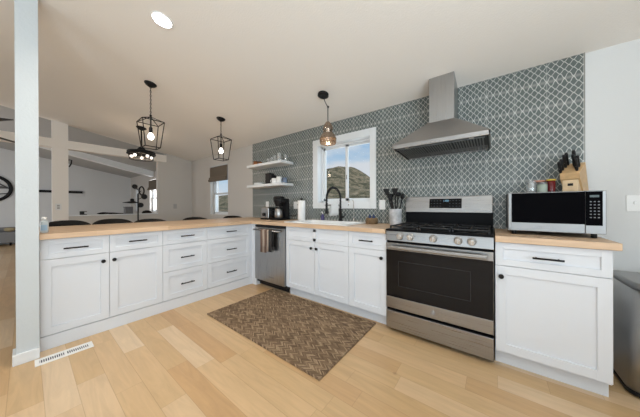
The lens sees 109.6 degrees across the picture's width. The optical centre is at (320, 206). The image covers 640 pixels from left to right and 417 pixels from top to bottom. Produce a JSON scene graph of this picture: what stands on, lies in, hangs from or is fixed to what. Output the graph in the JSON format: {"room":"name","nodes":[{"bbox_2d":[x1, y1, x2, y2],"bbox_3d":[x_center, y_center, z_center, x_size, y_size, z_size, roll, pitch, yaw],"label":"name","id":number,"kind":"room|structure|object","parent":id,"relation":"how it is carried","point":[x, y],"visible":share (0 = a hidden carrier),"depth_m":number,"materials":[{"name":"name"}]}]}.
{"room":"kitchen","nodes":[
{"label":"kitchen","id":0,"kind":"room"},
{"bbox_2d":[0,148,130,226],"bbox_3d":[-9.739,-0.791,6.853,0.200,3.900,6.600,0,0,37],"label":"wall","id":1,"kind":"structure","parent":0,"point":[102,191],"depth_m":8.05,"materials":[{"name":"white paint"}]},
{"bbox_2d":[0,176,12,200],"bbox_3d":[-9.730,-0.531,6.633,0.084,0.833,0.834,0,0,37],"label":"round wall decor","id":2,"kind":"object","parent":1,"relation":"attached to","point":[5,180],"visible":1,"depth_m":6.86,"materials":[{"name":"black metal"}]},
{"bbox_2d":[39,190,82,192],"bbox_3d":[-8.902,-0.495,7.721,0.070,0.080,1.055,0,0,37],"label":"wall ledge","id":3,"kind":"object","parent":1,"relation":"attached to","point":[47,191],"visible":0.44,"depth_m":7.55,"materials":[{"name":"black metal"}]},
{"bbox_2d":[69,154,191,224],"bbox_3d":[-4.098,-0.065,4.972,0.120,2.411,2.330,0,0,37],"label":"wall","id":4,"kind":"structure","parent":0,"point":[173,176],"depth_m":5.47,"materials":[{"name":"grey paint"}]},
{"bbox_2d":[69,213,157,215],"bbox_3d":[-4.325,0.177,4.679,0.155,0.020,1.589,0,0,37],"label":"sill","id":5,"kind":"structure","parent":4,"relation":"attached to","point":[139,213],"depth_m":4.59,"materials":[{"name":"white"}]},
{"bbox_2d":[0,0,639,177],"bbox_3d":[-4.238,-1.831,2.609,14.100,1.414,6.560,0,0,37],"label":"ceiling","id":6,"kind":"structure","parent":0,"point":[259,66],"depth_m":2.07,"materials":[{"name":"white paint"}]},
{"bbox_2d":[0,118,14,142],"bbox_3d":[-4.160,-1.254,2.348,1.478,0.816,1.320,0,0,37],"label":"ceiling fan","id":7,"kind":"object","parent":6,"relation":"hanging from","point":[1,119],"visible":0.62,"depth_m":2.40,"materials":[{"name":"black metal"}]},
{"bbox_2d":[0,130,166,161],"bbox_3d":[-5.434,-1.120,3.191,0.130,0.155,5.625,0,0,37],"label":"beam","id":8,"kind":"structure","parent":6,"relation":"attached to","point":[47,142],"depth_m":4.27,"materials":[{"name":"white paint"}]},
{"bbox_2d":[126,126,155,161],"bbox_3d":[-3.152,-1.106,3.975,0.414,0.579,0.414,0,0,37],"label":"chandelier","id":9,"kind":"object","parent":6,"relation":"hanging from","point":[139,151],"visible":0.98,"depth_m":3.92,"materials":[{"name":"black metal"}]},
{"bbox_2d":[136,80,164,149],"bbox_3d":[-1.999,-1.069,2.658,0.220,0.766,0.220,0,0,37],"label":"pendant lamp","id":10,"kind":"object","parent":6,"relation":"hanging from","point":[148,83],"visible":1,"depth_m":2.65,"materials":[{"name":"black metal"}]},
{"bbox_2d":[149,116,152,133],"bbox_3d":[-1.998,-0.960,2.658,0.036,0.200,0.036,0,0,37],"label":"socket","id":11,"kind":"object","parent":10,"relation":"attached to","point":[150,128],"depth_m":2.65,"materials":[{"name":"black metal"}]},
{"bbox_2d":[150,11,172,28],"bbox_3d":[-1.260,-1.480,1.797,0.152,0.034,0.150,0,0,37],"label":"recessed light","id":12,"kind":"object","parent":6,"relation":"in","point":[159,18],"visible":1,"depth_m":1.79,"materials":[{"name":"white plastic"}]},
{"bbox_2d":[210,116,231,160],"bbox_3d":[-1.479,-1.000,3.359,0.220,0.624,0.220,0,0,37],"label":"pendant lamp","id":13,"kind":"object","parent":6,"relation":"hanging from","point":[221,119],"visible":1,"depth_m":3.35,"materials":[{"name":"black metal"}]},
{"bbox_2d":[318,91,336,145],"bbox_3d":[0.071,-0.982,2.509,0.220,0.582,0.190,0,0,37],"label":"pendant lamp","id":14,"kind":"object","parent":6,"relation":"hanging from","point":[328,136],"visible":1,"depth_m":2.49,"materials":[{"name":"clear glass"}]},
{"bbox_2d":[0,243,639,416],"bbox_3d":[-4.214,1.193,2.628,14.100,0.100,6.600,0,0,37],"label":"floor","id":15,"kind":"structure","parent":0,"point":[182,361],"depth_m":1.47,"materials":[{"name":"brown wood"}]},
{"bbox_2d":[0,227,14,244],"bbox_3d":[-9.632,0.900,6.336,0.510,0.520,1.300,0,0,37],"label":"upholstered bench","id":16,"kind":"object","parent":15,"relation":"on","point":[5,237],"visible":0.69,"depth_m":6.61,"materials":[{"name":"grey fabric"}]},
{"bbox_2d":[4,227,14,231],"bbox_3d":[-9.243,0.694,6.705,0.200,0.125,0.200,0,0,37],"label":"round cushion","id":17,"kind":"object","parent":16,"relation":"on","point":[8,229],"visible":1,"depth_m":6.66,"materials":[{"name":"beige fabric"}]},
{"bbox_2d":[14,0,39,353],"bbox_3d":[-2.189,-0.235,1.685,0.110,2.744,0.106,0,0,37],"label":"column","id":18,"kind":"structure","parent":15,"relation":"on","point":[25,11],"depth_m":1.65,"materials":[{"name":"grey paint"}]},
{"bbox_2d":[12,347,39,366],"bbox_3d":[-2.188,1.098,1.680,0.141,0.078,0.123,0,0,37],"label":"baseboard","id":19,"kind":"structure","parent":18,"relation":"attached to","point":[24,357],"depth_m":1.63,"materials":[{"name":"white"}]},
{"bbox_2d":[51,120,68,221],"bbox_3d":[-4.752,-0.199,4.120,0.160,2.686,0.193,0,0,37],"label":"trim column","id":20,"kind":"structure","parent":15,"relation":"on","point":[59,130],"depth_m":4.07,"materials":[{"name":"white paint"}]},
{"bbox_2d":[55,204,61,209],"bbox_3d":[-4.700,0.014,4.047,0.009,0.116,0.075,0,0,37],"label":"wall outlet","id":21,"kind":"object","parent":20,"relation":"attached to","point":[57,206],"visible":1,"depth_m":4.04,"materials":[{"name":"white plastic"}]},
{"bbox_2d":[34,341,93,366],"bbox_3d":[-1.964,1.135,1.740,0.110,0.010,0.297,0,0,37],"label":"floor vent","id":22,"kind":"object","parent":15,"relation":"in","point":[67,352],"visible":1,"depth_m":1.73,"materials":[{"name":"white plastic"}]},
{"bbox_2d":[49,220,90,226],"bbox_3d":[-3.214,0.664,2.868,0.400,0.954,0.445,0,0,37],"label":"bar stool","id":23,"kind":"object","parent":15,"relation":"on","point":[63,222],"visible":0.27,"depth_m":2.98,"materials":[{"name":"leather"}]},
{"bbox_2d":[39,231,162,337],"bbox_3d":[-2.149,0.698,2.246,0.626,0.876,0.822,0,0,37],"label":"base cabinet","id":24,"kind":"object","parent":15,"relation":"on","point":[87,279],"visible":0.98,"depth_m":2.00,"materials":[{"name":"white wood"}]},
{"bbox_2d":[92,219,132,224],"bbox_3d":[-2.940,0.662,3.225,0.400,0.954,0.445,0,0,37],"label":"bar stool","id":25,"kind":"object","parent":15,"relation":"on","point":[103,221],"visible":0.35,"depth_m":3.32,"materials":[{"name":"leather"}]},
{"bbox_2d":[122,184,146,219],"bbox_3d":[-3.809,0.346,4.641,0.300,1.587,0.404,0,0,37],"label":"lamp","id":26,"kind":"object","parent":15,"relation":"on","point":[134,186],"visible":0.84,"depth_m":4.67,"materials":[{"name":"black metal"}]},
{"bbox_2d":[40,276,250,351],"bbox_3d":[-1.593,1.080,2.537,0.014,0.108,1.957,0,0,37],"label":"board","id":27,"kind":"object","parent":15,"relation":"on","point":[70,335],"visible":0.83,"depth_m":2.19,"materials":[{"name":"white wood"}]},
{"bbox_2d":[133,219,164,222],"bbox_3d":[-2.352,0.660,3.171,0.400,0.954,0.445,0,0,37],"label":"bar stool","id":28,"kind":"object","parent":15,"relation":"on","point":[141,220],"visible":0.19,"depth_m":3.27,"materials":[{"name":"leather"}]},
{"bbox_2d":[162,227,206,301],"bbox_3d":[-1.756,0.696,2.759,0.626,0.876,0.468,0,0,37],"label":"base cabinet","id":29,"kind":"object","parent":15,"relation":"on","point":[184,250],"visible":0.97,"depth_m":2.57,"materials":[{"name":"white wood"}]},
{"bbox_2d":[183,217,205,219],"bbox_3d":[-1.981,0.658,3.655,0.400,0.954,0.445,0,0,37],"label":"bar stool","id":30,"kind":"object","parent":15,"relation":"on","point":[188,218],"visible":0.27,"depth_m":3.76,"materials":[{"name":"leather"}]},
{"bbox_2d":[207,224,249,288],"bbox_3d":[-1.423,0.695,3.193,0.626,0.876,0.624,0,0,37],"label":"base cabinet","id":31,"kind":"object","parent":15,"relation":"on","point":[228,247],"visible":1,"depth_m":3.00,"materials":[{"name":"white wood"}]},
{"bbox_2d":[224,216,239,217],"bbox_3d":[-1.562,0.656,4.169,0.400,0.954,0.445,0,0,37],"label":"bar stool","id":32,"kind":"object","parent":15,"relation":"on","point":[225,216],"visible":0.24,"depth_m":4.29,"materials":[{"name":"leather"}]},
{"bbox_2d":[250,224,259,284],"bbox_3d":[-1.015,0.692,3.671,0.674,0.876,0.626,0,0,37],"label":"cabinet filler","id":33,"kind":"object","parent":15,"relation":"on","point":[254,280],"visible":0.14,"depth_m":3.28,"materials":[{"name":"white wood"}]},
{"bbox_2d":[253,224,289,291],"bbox_3d":[-0.526,0.685,3.250,0.605,0.856,0.664,0,0,37],"label":"dishwasher","id":34,"kind":"object","parent":15,"relation":"on","point":[270,267],"visible":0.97,"depth_m":2.98,"materials":[{"name":"silver metal"}]},
{"bbox_2d":[260,229,266,252],"bbox_3d":[-0.752,0.462,3.016,0.131,0.306,0.038,0,0,37],"label":"dish towel","id":35,"kind":"object","parent":34,"relation":"hanging from","point":[263,232],"visible":0.93,"depth_m":3.00,"materials":[{"name":"brown fabric"}]},
{"bbox_2d":[267,230,273,251],"bbox_3d":[-0.657,0.452,2.943,0.093,0.286,0.038,0,0,37],"label":"dish towel","id":36,"kind":"object","parent":34,"relation":"hanging from","point":[269,232],"visible":0.98,"depth_m":2.93,"materials":[{"name":"fabric"}]},
{"bbox_2d":[207,289,375,380],"bbox_3d":[-0.326,1.122,2.257,1.485,0.012,0.890,0,0,37],"label":"rug","id":37,"kind":"object","parent":15,"relation":"on","point":[312,337],"visible":1,"depth_m":2.08,"materials":[{"name":"fabric"}]},
{"bbox_2d":[286,226,351,312],"bbox_3d":[0.098,0.689,2.810,0.914,0.876,0.620,0,0,37],"label":"base cabinet","id":38,"kind":"object","parent":15,"relation":"on","point":[317,260],"visible":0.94,"depth_m":2.55,"materials":[{"name":"white wood"}]},
{"bbox_2d":[39,217,400,239],"bbox_3d":[-0.995,0.234,2.445,2.998,0.041,2.546,0,0,37],"label":"countertop","id":39,"kind":"structure","parent":38,"relation":"on","point":[56,232],"depth_m":2.42,"materials":[{"name":"brown wood"}]},
{"bbox_2d":[40,217,48,232],"bbox_3d":[-2.260,0.153,1.846,0.069,0.131,0.046,0,0,37],"label":"sanitizer bottle","id":40,"kind":"object","parent":39,"relation":"on","point":[44,224],"visible":0.99,"depth_m":1.83,"materials":[{"name":"white"}]},
{"bbox_2d":[41,225,46,230],"bbox_3d":[-2.234,0.174,1.824,0.002,0.045,0.034,0,0,37],"label":"label","id":41,"kind":"object","parent":40,"relation":"attached to","point":[43,227],"depth_m":1.82,"materials":[{"name":"blue paper"}]},
{"bbox_2d":[260,207,274,219],"bbox_3d":[-0.829,0.112,3.617,0.217,0.199,0.197,0,0,37],"label":"toaster","id":42,"kind":"object","parent":39,"relation":"on","point":[265,211],"visible":0.83,"depth_m":3.55,"materials":[{"name":"silver metal"}]},
{"bbox_2d":[270,196,289,219],"bbox_3d":[-0.623,0.029,3.473,0.210,0.364,0.244,0,0,37],"label":"coffee maker","id":43,"kind":"object","parent":39,"relation":"on","point":[281,212],"visible":1,"depth_m":3.42,"materials":[{"name":"black plastic"}]},
{"bbox_2d":[298,198,304,219],"bbox_3d":[-0.272,0.046,3.257,0.120,0.328,0.120,0,0,37],"label":"paper towel roll","id":44,"kind":"object","parent":39,"relation":"on","point":[301,204],"visible":0.86,"depth_m":3.21,"materials":[{"name":"white paper"}]},
{"bbox_2d":[284,219,365,225],"bbox_3d":[0.062,0.291,2.845,0.940,0.192,0.528,0,0,37],"label":"sink","id":45,"kind":"object","parent":39,"relation":"in","point":[309,221],"visible":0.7,"depth_m":2.89,"materials":[{"name":"white ceramic"}]},
{"bbox_2d":[295,220,360,224],"bbox_3d":[0.071,0.293,2.807,0.810,0.188,0.408,0,0,37],"label":"basin","id":46,"kind":"object","parent":45,"relation":"in","point":[307,221],"depth_m":3.00,"materials":[{"name":"white ceramic"}]},
{"bbox_2d":[325,186,345,220],"bbox_3d":[0.196,-0.027,2.830,0.118,0.444,0.364,0,0,37],"label":"kitchen faucet","id":47,"kind":"object","parent":39,"relation":"on","point":[332,187],"visible":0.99,"depth_m":2.90,"materials":[{"name":"black metal"}]},
{"bbox_2d":[329,204,338,215],"bbox_3d":[0.173,0.047,2.850,0.037,0.150,0.166,0,0,37],"label":"cloth","id":48,"kind":"object","parent":47,"relation":"hanging from","point":[333,209],"visible":1,"depth_m":2.83,"materials":[{"name":"white fabric"}]},
{"bbox_2d":[348,199,355,221],"bbox_3d":[0.394,0.050,2.812,0.054,0.288,0.153,0,0,37],"label":"water tap","id":49,"kind":"object","parent":39,"relation":"on","point":[349,199],"visible":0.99,"depth_m":2.86,"materials":[{"name":"silver metal"}]},
{"bbox_2d":[365,217,377,223],"bbox_3d":[0.601,0.172,2.639,0.146,0.072,0.146,0,0,37],"label":"woven basket","id":50,"kind":"object","parent":39,"relation":"on","point":[371,220],"visible":0.98,"depth_m":2.58,"materials":[{"name":"brown wicker"}]},
{"bbox_2d":[389,209,401,224],"bbox_3d":[0.826,0.118,2.479,0.136,0.177,0.136,0,0,37],"label":"utensil crock","id":51,"kind":"object","parent":39,"relation":"on","point":[395,215],"visible":0.82,"depth_m":2.42,"materials":[{"name":"stone"}]},
{"bbox_2d":[383,189,391,208],"bbox_3d":[0.769,-0.005,2.512,0.147,0.380,0.015,0,0,33],"label":"spatula","id":52,"kind":"object","parent":51,"relation":"in","point":[386,191],"visible":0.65,"depth_m":2.52,"materials":[{"name":"black plastic"}]},
{"bbox_2d":[392,188,397,208],"bbox_3d":[0.823,-0.007,2.496,0.068,0.381,0.020,0,0,37],"label":"spatula","id":53,"kind":"object","parent":51,"relation":"in","point":[394,190],"visible":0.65,"depth_m":2.49,"materials":[{"name":"black plastic"}]},
{"bbox_2d":[395,192,400,208],"bbox_3d":[0.830,0.016,2.423,0.082,0.336,0.062,0,0,37],"label":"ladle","id":54,"kind":"object","parent":51,"relation":"in","point":[397,194],"visible":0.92,"depth_m":2.42,"materials":[{"name":"black plastic"}]},
{"bbox_2d":[399,193,404,208],"bbox_3d":[0.876,0.021,2.467,0.090,0.325,0.043,0,0,37],"label":"spoon","id":55,"kind":"object","parent":51,"relation":"in","point":[402,194],"visible":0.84,"depth_m":2.44,"materials":[{"name":"black plastic"}]},
{"bbox_2d":[349,231,386,323],"bbox_3d":[0.617,0.688,2.408,0.397,0.876,0.626,0,0,37],"label":"base cabinet","id":56,"kind":"object","parent":15,"relation":"on","point":[367,250],"visible":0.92,"depth_m":2.19,"materials":[{"name":"white wood"}]},
{"bbox_2d":[386,195,493,360],"bbox_3d":[1.073,0.512,2.032,0.776,1.224,0.684,0,0,37],"label":"range","id":57,"kind":"object","parent":15,"relation":"on","point":[440,261],"visible":1,"depth_m":1.82,"materials":[{"name":"silver metal"}]},
{"bbox_2d":[386,225,493,237],"bbox_3d":[1.076,0.211,2.037,0.776,0.017,0.589,0,0,37],"label":"cooktop","id":58,"kind":"object","parent":57,"relation":"in","point":[438,231],"depth_m":1.86,"materials":[{"name":"black metal"}]},
{"bbox_2d":[495,242,612,396],"bbox_3d":[1.609,0.685,1.649,0.526,0.876,0.626,0,0,37],"label":"base cabinet","id":59,"kind":"object","parent":15,"relation":"on","point":[554,304],"visible":0.97,"depth_m":1.42,"materials":[{"name":"white wood"}]},
{"bbox_2d":[495,229,622,250],"bbox_3d":[1.622,0.225,1.648,0.552,0.041,0.628,0,0,37],"label":"countertop","id":60,"kind":"structure","parent":59,"relation":"on","point":[575,240],"depth_m":1.44,"materials":[{"name":"brown wood"}]},
{"bbox_2d":[506,190,606,237],"bbox_3d":[1.684,0.052,1.673,0.468,0.304,0.387,0,0,37],"label":"microwave","id":61,"kind":"object","parent":60,"relation":"on","point":[581,212],"visible":0.98,"depth_m":1.51,"materials":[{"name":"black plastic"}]},
{"bbox_2d":[537,182,547,191],"bbox_3d":[1.688,-0.140,1.717,0.058,0.080,0.058,0,0,37],"label":"jar","id":62,"kind":"object","parent":61,"relation":"on","point":[541,186],"visible":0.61,"depth_m":1.70,"materials":[{"name":"white glass"}]},
{"bbox_2d":[546,179,555,191],"bbox_3d":[1.748,-0.153,1.709,0.054,0.106,0.054,0,0,37],"label":"jar","id":63,"kind":"object","parent":61,"relation":"on","point":[551,183],"visible":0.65,"depth_m":1.69,"materials":[{"name":"red glass"}]},
{"bbox_2d":[560,162,588,190],"bbox_3d":[1.875,-0.210,1.665,0.211,0.219,0.099,0,0,-29],"label":"knife block","id":64,"kind":"object","parent":61,"relation":"on","point":[571,180],"visible":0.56,"depth_m":1.62,"materials":[{"name":"brown wood"}]},
{"bbox_2d":[557,161,561,173],"bbox_3d":[1.755,-0.282,1.654,0.052,0.091,0.020,0,0,-26],"label":"knife","id":65,"kind":"object","parent":64,"relation":"in","point":[558,162],"visible":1,"depth_m":1.65,"materials":[{"name":"black plastic"}]},
{"bbox_2d":[559,159,563,170],"bbox_3d":[1.787,-0.303,1.669,0.052,0.091,0.020,0,0,-26],"label":"knife","id":66,"kind":"object","parent":64,"relation":"in","point":[560,160],"visible":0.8,"depth_m":1.66,"materials":[{"name":"black plastic"}]},
{"bbox_2d":[562,154,566,167],"bbox_3d":[1.819,-0.330,1.678,0.058,0.104,0.020,0,0,-27],"label":"knife","id":67,"kind":"object","parent":64,"relation":"in","point":[564,155],"visible":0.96,"depth_m":1.67,"materials":[{"name":"black plastic"}]},
{"bbox_2d":[564,152,568,165],"bbox_3d":[1.847,-0.349,1.689,0.058,0.104,0.020,0,0,-27],"label":"knife","id":68,"kind":"object","parent":64,"relation":"on","point":[565,153],"visible":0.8,"depth_m":1.68,"materials":[{"name":"black plastic"}]},
{"bbox_2d":[573,157,578,170],"bbox_3d":[1.802,-0.292,1.589,0.056,0.100,0.020,0,0,-27],"label":"knife","id":69,"kind":"object","parent":64,"relation":"in","point":[575,159],"visible":1,"depth_m":1.58,"materials":[{"name":"black plastic"}]},
{"bbox_2d":[613,270,639,397],"bbox_3d":[2.096,0.785,1.355,0.410,0.656,0.456,0,0,37],"label":"trash can","id":70,"kind":"object","parent":15,"relation":"on","point":[626,285],"visible":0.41,"depth_m":1.39,"materials":[{"name":"grey metal"}]},
{"bbox_3d":[-5.053,0.676,5.662,0.480,0.935,1.600,0,0,37],"label":"console table","id":71,"kind":"object","parent":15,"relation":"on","visible":0},
{"bbox_2d":[97,212,123,213],"bbox_3d":[-5.115,0.176,5.518,0.052,0.066,0.501,0,0,37],"label":"driftwood","id":72,"kind":"object","parent":71,"relation":"on","point":[101,212],"visible":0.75,"depth_m":5.48,"materials":[{"name":"brown wood"}]},
{"bbox_2d":[123,207,132,213],"bbox_3d":[-4.854,0.111,5.703,0.160,0.192,0.164,0,0,37],"label":"storage box","id":73,"kind":"object","parent":71,"relation":"on","point":[127,210],"visible":0.78,"depth_m":5.65,"materials":[{"name":"grey fabric"}]},
{"bbox_2d":[131,38,639,327],"bbox_3d":[-2.273,-0.067,5.167,14.100,2.400,0.200,0,0,37],"label":"wall","id":74,"kind":"structure","parent":0,"point":[612,73],"depth_m":1.67,"materials":[{"name":"white paint"}]},
{"bbox_2d":[39,147,153,176],"bbox_3d":[-6.754,-1.433,6.188,0.250,0.916,3.580,0,0,37],"label":"beam","id":75,"kind":"structure","parent":74,"relation":"attached to","point":[81,155],"depth_m":6.70,"materials":[{"name":"white paint"}]},
{"bbox_2d":[147,180,155,189],"bbox_3d":[-5.639,-0.712,7.575,0.870,0.330,0.062,0,0,37],"label":"roman shade","id":76,"kind":"object","parent":74,"relation":"attached to","point":[152,184],"visible":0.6,"depth_m":7.59,"materials":[{"name":"fabric"}]},
{"bbox_2d":[152,190,155,211],"bbox_3d":[-5.541,-0.355,7.694,0.800,1.105,0.080,0,0,37],"label":"window","id":77,"kind":"structure","parent":74,"relation":"in","point":[154,193],"depth_m":7.91,"materials":[{"name":"white"}]},
{"bbox_2d":[214,164,227,214],"bbox_3d":[-2.195,-0.364,5.131,0.750,1.105,0.080,0,0,37],"label":"window","id":78,"kind":"structure","parent":74,"relation":"in","point":[216,193],"depth_m":5.31,"materials":[{"name":"white"}]},
{"bbox_2d":[208,165,227,181],"bbox_3d":[-2.281,-0.721,5.003,0.740,0.330,0.062,0,0,37],"label":"roman shade","id":79,"kind":"object","parent":78,"relation":"attached to","point":[219,173],"visible":1,"depth_m":4.97,"materials":[{"name":"fabric"}]},
{"bbox_2d":[247,160,292,169],"bbox_3d":[-0.862,-0.684,3.780,0.881,0.042,0.261,0,0,37],"label":"floating shelf","id":80,"kind":"object","parent":74,"relation":"attached to","point":[278,163],"visible":1,"depth_m":3.68,"materials":[{"name":"white wood"}]},
{"bbox_2d":[247,182,292,188],"bbox_3d":[-0.861,-0.339,3.780,0.881,0.042,0.261,0,0,37],"label":"floating shelf","id":81,"kind":"object","parent":74,"relation":"attached to","point":[280,184],"visible":1,"depth_m":3.66,"materials":[{"name":"white wood"}]},
{"bbox_2d":[265,173,275,183],"bbox_3d":[-0.825,-0.453,3.741,0.165,0.185,0.100,0,0,37],"label":"canister","id":82,"kind":"object","parent":81,"relation":"on","point":[268,176],"visible":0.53,"depth_m":3.70,"materials":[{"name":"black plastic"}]},
{"bbox_2d":[276,176,281,182],"bbox_3d":[-0.661,-0.413,3.594,0.084,0.105,0.101,0,0,-36],"label":"mug","id":83,"kind":"object","parent":81,"relation":"on","point":[278,179],"visible":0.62,"depth_m":3.55,"materials":[{"name":"white ceramic"}]},
{"bbox_2d":[313,127,376,208],"bbox_3d":[0.338,-0.467,3.121,0.992,0.998,0.190,0,0,37],"label":"window","id":84,"kind":"structure","parent":74,"relation":"in","point":[365,136],"depth_m":3.13,"materials":[{"name":"white"}]},
{"bbox_2d":[252,53,583,229],"bbox_3d":[0.375,-0.476,3.005,4.167,1.405,0.010,0,0,37],"label":"wall tile","id":85,"kind":"structure","parent":74,"relation":"attached to","point":[534,116],"depth_m":2.14,"materials":[{"name":"grey tile"}]},
{"bbox_2d":[379,200,384,209],"bbox_3d":[0.743,-0.017,2.713,0.075,0.116,0.009,0,0,37],"label":"wall outlet","id":86,"kind":"object","parent":85,"relation":"attached to","point":[381,202],"visible":1,"depth_m":2.71,"materials":[{"name":"white plastic"}]},
{"bbox_2d":[392,71,490,159],"bbox_3d":[1.125,-0.862,2.111,0.748,0.702,0.491,0,0,37],"label":"range hood","id":87,"kind":"object","parent":74,"relation":"attached to","point":[445,133],"visible":1,"depth_m":2.06,"materials":[{"name":"silver metal"}]},
{"bbox_2d":[584,53,584,161],"bbox_3d":[2.031,-0.479,1.735,0.006,1.400,0.013,0,0,37],"label":"trim","id":88,"kind":"structure","parent":74,"relation":"attached to","point":[584,53],"depth_m":1.73,"materials":[{"name":"silver metal"}]},
{"bbox_2d":[626,195,639,210],"bbox_3d":[2.248,-0.021,1.567,0.150,0.116,0.017,0,0,37],"label":"light switch","id":89,"kind":"object","parent":74,"relation":"attached to","point":[632,201],"visible":1,"depth_m":1.60,"materials":[{"name":"white plastic"}]},
{"label":"outside","id":90,"kind":"structure","parent":0,"visible":0},
{"bbox_2d":[219,166,369,211],"bbox_3d":[-30.774,-5.310,128.888,320.000,14.533,138.000,0,0,37],"label":"hillside","id":91,"kind":"structure","parent":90,"point":[359,182],"depth_m":56.21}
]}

